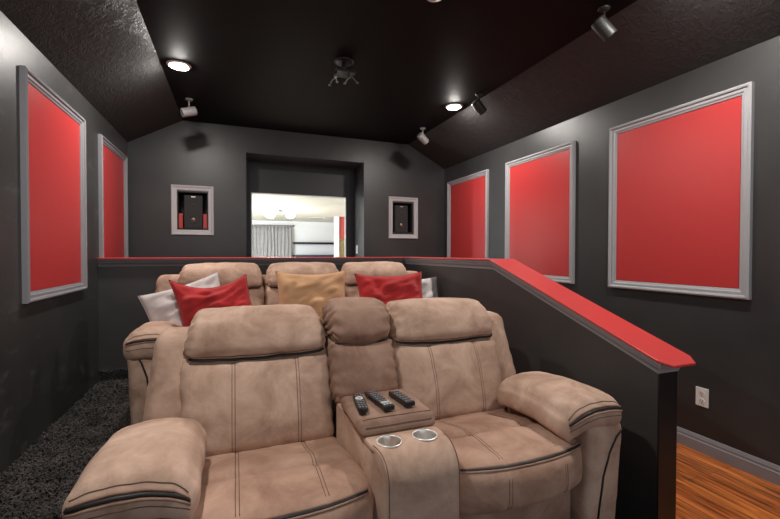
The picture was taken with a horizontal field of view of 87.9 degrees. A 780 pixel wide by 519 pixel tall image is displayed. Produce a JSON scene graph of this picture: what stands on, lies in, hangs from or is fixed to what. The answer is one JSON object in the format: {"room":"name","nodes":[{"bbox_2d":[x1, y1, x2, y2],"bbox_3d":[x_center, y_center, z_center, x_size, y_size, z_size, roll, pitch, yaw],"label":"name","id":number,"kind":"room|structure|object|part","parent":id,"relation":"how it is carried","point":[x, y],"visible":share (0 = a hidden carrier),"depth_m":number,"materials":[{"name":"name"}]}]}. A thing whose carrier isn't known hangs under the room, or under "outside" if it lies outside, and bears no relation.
{"room":"home theater","nodes":[
{"label":"home theater","id":0,"kind":"room"},
{"bbox_2d":[0,11,128,473],"bbox_3d":[-1.593,-0.029,0.969,0.120,2.575,7.550,0,1,-21],"label":"wall","id":1,"kind":"structure","parent":0,"point":[49,348],"depth_m":2.31,"materials":[{"name":"grey paint"}]},
{"bbox_2d":[19,65,87,303],"bbox_3d":[-2.149,-0.409,2.629,0.033,1.287,0.940,0,1,-21],"label":"wall panel","id":2,"kind":"object","parent":1,"relation":"attached to","point":[53,178],"visible":1,"depth_m":2.51,"materials":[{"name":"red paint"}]},
{"bbox_2d":[98,134,127,257],"bbox_3d":[-2.616,-0.428,3.848,0.033,1.287,0.870,0,1,-21],"label":"wall panel","id":3,"kind":"object","parent":1,"relation":"attached to","point":[112,163],"visible":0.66,"depth_m":3.79,"materials":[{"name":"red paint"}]},
{"bbox_2d":[0,382,128,518],"bbox_3d":[-0.784,1.140,2.992,2.828,0.177,2.025,0,1,-21],"label":"platform","id":4,"kind":"object","parent":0,"point":[59,517],"visible":0.08,"depth_m":2.00,"materials":[{"name":"black carpet"}]},
{"bbox_2d":[0,368,130,518],"bbox_3d":[-0.793,0.998,2.979,2.860,0.111,2.066,0,1,-21],"label":"carpet","id":5,"kind":"object","parent":4,"relation":"on","point":[58,431],"visible":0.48,"depth_m":2.20,"materials":[{"name":"grey carpet"}]},
{"bbox_2d":[123,261,416,424],"bbox_3d":[-0.664,0.530,3.260,2.384,1.011,1.001,0,1,-21],"label":"sofa","id":6,"kind":"object","parent":4,"relation":"on","point":[138,347],"visible":0.11,"depth_m":3.22,"materials":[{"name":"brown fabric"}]},
{"bbox_3d":[-1.639,0.766,2.822,0.192,0.534,0.753,0,1,-21],"label":"arm","id":7,"kind":"part","parent":6,"relation":"part of","materials":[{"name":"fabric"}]},
{"bbox_2d":[138,272,219,326],"bbox_3d":[-1.438,0.417,2.918,0.676,0.642,0.222,0,1,-22],"label":"throw pillow","id":8,"kind":"object","parent":6,"relation":"on","point":[159,306],"visible":0.25,"depth_m":2.85,"materials":[{"name":"white fabric"}]},
{"bbox_2d":[168,274,251,326],"bbox_3d":[-1.185,0.366,2.780,0.643,0.524,0.238,0,1,-15],"label":"throw pillow","id":9,"kind":"object","parent":6,"relation":"on","point":[190,300],"visible":0.48,"depth_m":2.74,"materials":[{"name":"red fabric"}]},
{"bbox_3d":[-1.357,0.427,3.266,0.678,0.435,0.365,0,1,-21],"label":"backrest","id":10,"kind":"part","parent":6,"relation":"part of","materials":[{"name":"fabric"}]},
{"bbox_3d":[-0.740,0.424,3.504,0.672,0.436,0.369,0,1,-21],"label":"backrest","id":11,"kind":"part","parent":6,"relation":"part of","materials":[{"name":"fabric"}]},
{"bbox_2d":[275,270,345,321],"bbox_3d":[-0.599,0.341,3.158,0.573,0.505,0.219,0,1,-16],"label":"throw pillow","id":12,"kind":"object","parent":6,"relation":"on","point":[314,290],"visible":0.48,"depth_m":3.12,"materials":[{"name":"yellow fabric"}]},
{"bbox_3d":[-0.125,0.421,3.741,0.673,0.433,0.369,0,1,-21],"label":"backrest","id":13,"kind":"part","parent":6,"relation":"part of","materials":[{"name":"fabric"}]},
{"bbox_2d":[354,271,422,304],"bbox_3d":[0.027,0.350,3.286,0.616,0.491,0.232,0,1,-25],"label":"throw pillow","id":14,"kind":"object","parent":6,"relation":"on","point":[386,289],"visible":0.36,"depth_m":3.26,"materials":[{"name":"red fabric"}]},
{"bbox_2d":[422,276,437,297],"bbox_3d":[0.248,0.376,3.558,0.466,0.438,0.186,0,1,-30],"label":"throw pillow","id":15,"kind":"object","parent":6,"relation":"on","point":[429,285],"visible":0.16,"depth_m":3.58,"materials":[{"name":"white fabric"}]},
{"bbox_2d":[0,0,182,141],"bbox_3d":[-1.340,-1.408,1.044,0.657,0.520,7.550,0,1,-21],"label":"ceiling","id":16,"kind":"structure","parent":0,"point":[105,49],"depth_m":2.73,"materials":[{"name":"grey paint"}]},
{"bbox_2d":[98,264,405,381],"bbox_3d":[-1.165,0.601,3.978,2.828,1.224,0.136,0,1,-21],"label":"wall","id":17,"kind":"structure","parent":0,"point":[121,311],"depth_m":3.48,"materials":[{"name":"grey paint"}]},
{"bbox_2d":[96,257,403,258],"bbox_3d":[-1.188,-0.016,3.968,2.782,0.011,0.210,0,1,-21],"label":"trim","id":18,"kind":"structure","parent":17,"relation":"on","point":[112,257],"depth_m":3.72,"materials":[{"name":"red paint"}]},
{"bbox_2d":[97,258,405,266],"bbox_3d":[-1.139,0.022,3.905,2.828,0.064,0.034,0,1,-21],"label":"trim","id":19,"kind":"structure","parent":17,"relation":"attached to","point":[101,262],"depth_m":3.73,"materials":[{"name":"grey paint"}]},
{"bbox_2d":[128,120,444,256],"bbox_3d":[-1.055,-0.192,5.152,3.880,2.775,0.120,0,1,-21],"label":"wall","id":20,"kind":"structure","parent":0,"point":[183,152],"depth_m":4.79,"materials":[{"name":"grey paint"}]},
{"bbox_2d":[171,184,213,234],"bbox_3d":[-2.305,-0.563,4.756,0.440,0.565,0.332,0,1,-21],"label":"frame","id":21,"kind":"object","parent":20,"relation":"attached to","point":[177,197],"visible":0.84,"depth_m":4.63,"materials":[{"name":"grey paint"}]},
{"bbox_2d":[184,195,203,228],"bbox_3d":[-2.305,-0.551,4.760,0.200,0.385,0.226,0,1,-21],"label":"speaker","id":22,"kind":"object","parent":21,"relation":"in","point":[193,204],"visible":0.94,"depth_m":4.66},
{"bbox_2d":[251,192,345,256],"bbox_3d":[-1.230,0.153,5.554,1.280,2.072,0.039,0,1,-21],"label":"door frame","id":23,"kind":"structure","parent":20,"relation":"attached to","point":[251,192],"depth_m":5.50,"materials":[{"name":"white paint"}]},
{"bbox_2d":[246,161,353,256],"bbox_3d":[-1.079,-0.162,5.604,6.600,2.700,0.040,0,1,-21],"label":"doorway","id":24,"kind":"structure","parent":20,"relation":"in","point":[261,177],"depth_m":5.51,"materials":[{"name":"grey paint"}]},
{"bbox_2d":[388,196,417,238],"bbox_3d":[0.130,-0.572,5.690,0.434,0.569,0.332,0,1,-21],"label":"frame","id":25,"kind":"object","parent":20,"relation":"attached to","point":[391,199],"visible":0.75,"depth_m":5.57,"materials":[{"name":"grey paint"}]},
{"bbox_2d":[393,205,407,231],"bbox_3d":[0.121,-0.565,5.689,0.200,0.375,0.226,0,1,-21],"label":"speaker","id":26,"kind":"object","parent":25,"relation":"in","point":[400,212],"visible":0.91,"depth_m":5.59},
{"bbox_2d":[252,220,333,256],"bbox_3d":[-3.381,-0.006,11.610,6.600,2.200,0.100,0,1,-21],"label":"wall","id":27,"kind":"structure","parent":0,"point":[301,231],"depth_m":11.94,"materials":[{"name":"white paint"}]},
{"bbox_2d":[252,224,293,256],"bbox_3d":[-3.404,0.032,11.455,1.366,2.050,0.175,0,1,-21],"label":"curtain","id":28,"kind":"object","parent":27,"relation":"hanging from","point":[267,240],"visible":0.41,"depth_m":11.41,"materials":[{"name":"grey fabric"}]},
{"bbox_3d":[-3.405,-0.963,11.383,1.320,0.024,0.023,0,1,-21],"label":"rod","id":29,"kind":"part","parent":28,"relation":"part of","materials":[{"name":"grey paint"}]},
{"bbox_2d":[293,242,333,243],"bbox_3d":[-2.169,-0.476,11.907,1.320,0.055,0.200,0,1,-21],"label":"wall shelf","id":30,"kind":"object","parent":27,"relation":"attached to","point":[293,242],"visible":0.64,"depth_m":11.78,"materials":[{"name":"black wood"}]},
{"bbox_2d":[252,194,344,222],"bbox_3d":[-2.241,-1.109,8.624,6.600,0.100,6.460,0,1,-21],"label":"ceiling","id":31,"kind":"structure","parent":0,"point":[304,207],"depth_m":8.18,"materials":[{"name":"beige paint"}]},
{"bbox_2d":[266,209,294,217],"bbox_3d":[-2.323,-0.966,8.574,0.597,0.185,0.199,0,1,-2],"label":"ceiling lamp","id":32,"kind":"object","parent":31,"relation":"attached to","point":[270,214],"visible":1,"depth_m":8.52,"materials":[{"name":"white glass"}]},
{"bbox_3d":[-2.531,-0.951,8.558,0.180,0.155,0.180,0,1,-21],"label":"lamp shade","id":33,"kind":"part","parent":32,"relation":"part of","materials":[{"name":"white glass"}]},
{"bbox_3d":[-2.115,-0.951,8.589,0.180,0.155,0.180,0,1,-21],"label":"lamp shade","id":34,"kind":"part","parent":32,"relation":"part of","materials":[{"name":"white glass"}]},
{"bbox_2d":[339,217,344,238],"bbox_3d":[-0.448,0.013,10.594,1.850,2.200,0.100,0,1,-21],"label":"wall","id":35,"kind":"structure","parent":0,"point":[341,219],"depth_m":10.23,"materials":[{"name":"red paint"}]},
{"bbox_2d":[334,216,338,256],"bbox_3d":[-1.353,0.018,10.246,0.090,2.200,0.180,0,1,-21],"label":"trim","id":36,"kind":"structure","parent":35,"relation":"attached to","point":[336,218],"depth_m":10.16,"materials":[{"name":"white paint"}]},
{"bbox_2d":[339,239,344,256],"bbox_3d":[-1.199,-0.262,10.232,0.170,0.520,0.028,0,1,-21],"label":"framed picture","id":37,"kind":"object","parent":35,"relation":"attached to","point":[341,241],"visible":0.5,"depth_m":10.23,"materials":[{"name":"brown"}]},
{"bbox_2d":[136,0,636,143],"bbox_3d":[0.262,-1.600,1.655,2.775,0.150,7.550,0,1,-21],"label":"ceiling","id":38,"kind":"structure","parent":0,"point":[261,64],"depth_m":3.02,"materials":[{"name":"black paint"}]},
{"bbox_2d":[166,60,190,70],"bbox_3d":[-1.686,-1.539,3.230,0.180,0.026,0.180,0,1,-21],"label":"recessed light","id":39,"kind":"object","parent":38,"relation":"in","point":[175,64],"visible":1,"depth_m":3.20,"materials":[{"name":"white plastic"}]},
{"bbox_2d":[170,63,186,69],"bbox_3d":[-1.686,-1.538,3.230,0.122,0.024,0.122,0,1,-21],"label":"diffuser","id":40,"kind":"object","parent":39,"relation":"attached to","point":[177,66],"depth_m":3.21,"materials":[{"name":"white plastic"}]},
{"bbox_2d":[180,98,197,116],"bbox_3d":[-1.959,-1.470,3.939,0.152,0.185,0.091,-1,1,-34],"label":"spotlight","id":41,"kind":"object","parent":38,"relation":"attached to","point":[188,111],"visible":1,"depth_m":3.92,"materials":[{"name":"grey metal"}]},
{"bbox_2d":[328,57,358,85],"bbox_3d":[-0.366,-1.446,3.159,0.242,0.206,0.160,0,1,-4],"label":"bracket","id":42,"kind":"object","parent":38,"relation":"attached to","point":[344,62],"visible":1,"depth_m":3.13,"materials":[{"name":"black plastic"}]},
{"bbox_3d":[-0.361,-1.542,3.158,0.156,0.014,0.156,0,1,-21],"label":"ceiling plate","id":43,"kind":"part","parent":42,"relation":"part of","materials":[{"name":"black plastic"}]},
{"bbox_2d":[417,127,428,144],"bbox_3d":[0.395,-1.477,4.841,0.154,0.193,0.091,-1,1,-40],"label":"spotlight","id":44,"kind":"object","parent":38,"relation":"attached to","point":[421,136],"visible":1,"depth_m":4.81,"materials":[{"name":"grey metal"}]},
{"bbox_2d":[445,103,462,109],"bbox_3d":[0.654,-1.549,4.128,0.180,0.026,0.180,0,1,-21],"label":"recessed light","id":45,"kind":"object","parent":38,"relation":"in","point":[454,106],"visible":1,"depth_m":4.09,"materials":[{"name":"white plastic"}]},
{"bbox_2d":[448,105,459,109],"bbox_3d":[0.654,-1.549,4.128,0.122,0.024,0.122,0,1,-21],"label":"diffuser","id":46,"kind":"object","parent":45,"relation":"attached to","point":[450,107],"depth_m":4.10,"materials":[{"name":"white plastic"}]},
{"bbox_2d":[472,92,486,115],"bbox_3d":[0.840,-1.458,3.801,0.151,0.197,0.095,0,1,-21],"label":"spotlight","id":47,"kind":"object","parent":38,"relation":"attached to","point":[477,104],"visible":1,"depth_m":3.77,"materials":[{"name":"grey metal"}]},
{"bbox_2d":[591,5,616,41],"bbox_3d":[1.308,-1.436,2.471,0.146,0.200,0.091,0,1,3],"label":"spotlight","id":48,"kind":"object","parent":38,"relation":"attached to","point":[602,26],"visible":1,"depth_m":2.44,"materials":[{"name":"grey metal"}]},
{"bbox_3d":[1.307,-1.527,2.470,0.072,0.018,0.072,0,1,-21],"label":"ceiling plate","id":49,"kind":"part","parent":48,"relation":"part of","materials":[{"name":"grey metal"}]},
{"bbox_2d":[406,264,657,518],"bbox_3d":[0.714,0.616,3.192,0.118,1.224,2.950,0,1,-21],"label":"wall","id":50,"kind":"structure","parent":0,"point":[540,337],"depth_m":2.19,"materials":[{"name":"grey paint"}]},
{"bbox_2d":[404,258,679,373],"bbox_3d":[0.721,0.243,3.170,0.186,0.479,2.984,0,1,-21],"label":"trim","id":51,"kind":"structure","parent":50,"relation":"attached to","point":[659,368],"depth_m":2.34,"materials":[{"name":"grey paint"}]},
{"bbox_2d":[404,257,695,367],"bbox_3d":[0.725,0.216,3.173,0.218,0.447,3.070,0,1,-21],"label":"trim","id":52,"kind":"structure","parent":50,"relation":"attached to","point":[661,352],"depth_m":2.14,"materials":[{"name":"red paint"}]},
{"bbox_2d":[656,371,677,518],"bbox_3d":[1.243,0.875,1.815,0.116,0.748,0.007,0,1,-21],"label":"trim","id":53,"kind":"structure","parent":50,"relation":"attached to","point":[667,382],"depth_m":1.81,"materials":[{"name":"black paint"}]},
{"bbox_2d":[408,0,779,168],"bbox_3d":[1.879,-1.422,2.278,0.688,0.520,7.550,0,1,-21],"label":"ceiling","id":54,"kind":"structure","parent":0,"point":[654,42],"depth_m":2.90,"materials":[{"name":"grey paint"}]},
{"bbox_2d":[444,36,779,465],"bbox_3d":[2.142,-0.046,2.401,0.120,2.575,7.550,0,1,-21],"label":"wall","id":55,"kind":"structure","parent":0,"point":[733,344],"depth_m":2.58,"materials":[{"name":"grey paint"}]},
{"bbox_2d":[447,169,488,257],"bbox_3d":[0.980,-0.440,5.213,0.033,1.258,0.955,0,1,-21],"label":"wall panel","id":56,"kind":"object","parent":55,"relation":"attached to","point":[467,196],"visible":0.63,"depth_m":5.17,"materials":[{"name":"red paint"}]},
{"bbox_2d":[505,140,575,283],"bbox_3d":[1.445,-0.421,4.002,0.033,1.258,0.960,0,1,-21],"label":"wall panel","id":57,"kind":"object","parent":55,"relation":"attached to","point":[540,187],"visible":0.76,"depth_m":3.92,"materials":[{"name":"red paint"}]},
{"bbox_2d":[608,81,754,299],"bbox_3d":[1.915,-0.402,2.775,0.033,1.258,0.948,0,1,-21],"label":"wall panel","id":58,"kind":"object","parent":55,"relation":"attached to","point":[680,203],"visible":1,"depth_m":2.67,"materials":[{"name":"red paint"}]},
{"bbox_2d":[696,386,708,407],"bbox_3d":[2.002,0.883,2.595,0.010,0.120,0.076,0,1,-21],"label":"power outlet","id":59,"kind":"object","parent":55,"relation":"attached to","point":[702,394],"visible":1,"depth_m":2.59,"materials":[{"name":"white plastic"}]},
{"bbox_2d":[677,426,779,485],"bbox_3d":[2.099,1.190,2.339,0.016,0.105,7.430,0,1,-21],"label":"baseboard","id":60,"kind":"structure","parent":55,"relation":"attached to","point":[768,471],"depth_m":2.44,"materials":[{"name":"grey paint"}]},
{"bbox_2d":[615,511,626,518],"bbox_3d":[0.356,1.272,0.020,2.828,0.006,4.345,0,1,-21],"label":"floor","id":61,"kind":"structure","parent":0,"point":[617,515],"depth_m":1.95,"materials":[{"name":"black"}]},
{"bbox_2d":[62,297,622,518],"bbox_3d":[-0.074,0.721,1.807,2.022,1.041,1.004,0,1,-21],"label":"loveseat","id":62,"kind":"object","parent":61,"relation":"on","point":[250,412],"visible":0.98,"depth_m":1.70,"materials":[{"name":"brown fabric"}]},
{"bbox_3d":[-0.607,0.631,1.878,0.661,0.441,0.374,0,1,-21],"label":"backrest","id":63,"kind":"part","parent":62,"relation":"part of","materials":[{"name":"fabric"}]},
{"bbox_3d":[-0.447,0.859,1.494,0.671,0.233,0.677,0,1,-21],"label":"seat","id":64,"kind":"part","parent":62,"relation":"part of","materials":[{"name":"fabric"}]},
{"bbox_2d":[353,393,367,413],"bbox_3d":[-0.120,0.572,1.621,0.044,0.022,0.185,0,1,-14],"label":"remote control","id":65,"kind":"object","parent":62,"relation":"on","point":[359,401],"visible":1,"depth_m":1.59,"materials":[{"name":"black plastic"}]},
{"bbox_3d":[-0.157,0.529,2.036,0.343,0.303,0.356,0,1,-21],"label":"backrest","id":66,"kind":"part","parent":62,"relation":"part of","materials":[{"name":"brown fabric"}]},
{"bbox_2d":[364,390,394,410],"bbox_3d":[-0.045,0.572,1.650,0.048,0.022,0.195,0,1,-27],"label":"remote control","id":67,"kind":"object","parent":62,"relation":"on","point":[375,397],"visible":1,"depth_m":1.62,"materials":[{"name":"black plastic"}]},
{"bbox_3d":[-0.017,0.622,1.672,0.318,0.074,0.325,0,1,-21],"label":"console lid","id":68,"kind":"part","parent":62,"relation":"part of","materials":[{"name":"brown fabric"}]},
{"bbox_2d":[389,390,414,406],"bbox_3d":[0.047,0.572,1.671,0.044,0.022,0.150,0,1,-28],"label":"remote control","id":69,"kind":"object","parent":62,"relation":"on","point":[397,395],"visible":1,"depth_m":1.65,"materials":[{"name":"black plastic"}]},
{"bbox_3d":[0.285,0.626,2.219,0.660,0.438,0.370,0,1,-21],"label":"backrest","id":70,"kind":"part","parent":62,"relation":"part of","materials":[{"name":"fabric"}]},
{"bbox_3d":[0.433,0.855,1.831,0.646,0.234,0.677,0,1,-21],"label":"seat","id":71,"kind":"part","parent":62,"relation":"part of","materials":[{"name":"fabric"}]},
{"bbox_3d":[0.791,0.964,2.076,0.208,0.534,0.752,0,1,-21],"label":"arm","id":72,"kind":"part","parent":62,"relation":"part of","materials":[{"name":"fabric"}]},
{"bbox_2d":[676,443,779,518],"bbox_3d":[0.277,1.300,1.696,4.080,0.100,7.530,0,1,-21],"label":"floor","id":73,"kind":"structure","parent":0,"point":[707,487],"depth_m":2.17,"materials":[{"name":"orange wood"}]},
{"bbox_3d":[-2.244,1.191,8.659,6.600,0.100,6.460,0,1,-21],"label":"floor","id":74,"kind":"structure","parent":0,"visible":0},
{"bbox_2d":[292,255,333,256],"bbox_3d":[-2.154,0.478,11.769,1.280,1.230,0.487,0,1,-21],"label":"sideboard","id":75,"kind":"object","parent":74,"relation":"on","point":[292,255],"visible":0.12,"depth_m":11.53,"materials":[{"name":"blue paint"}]}
]}

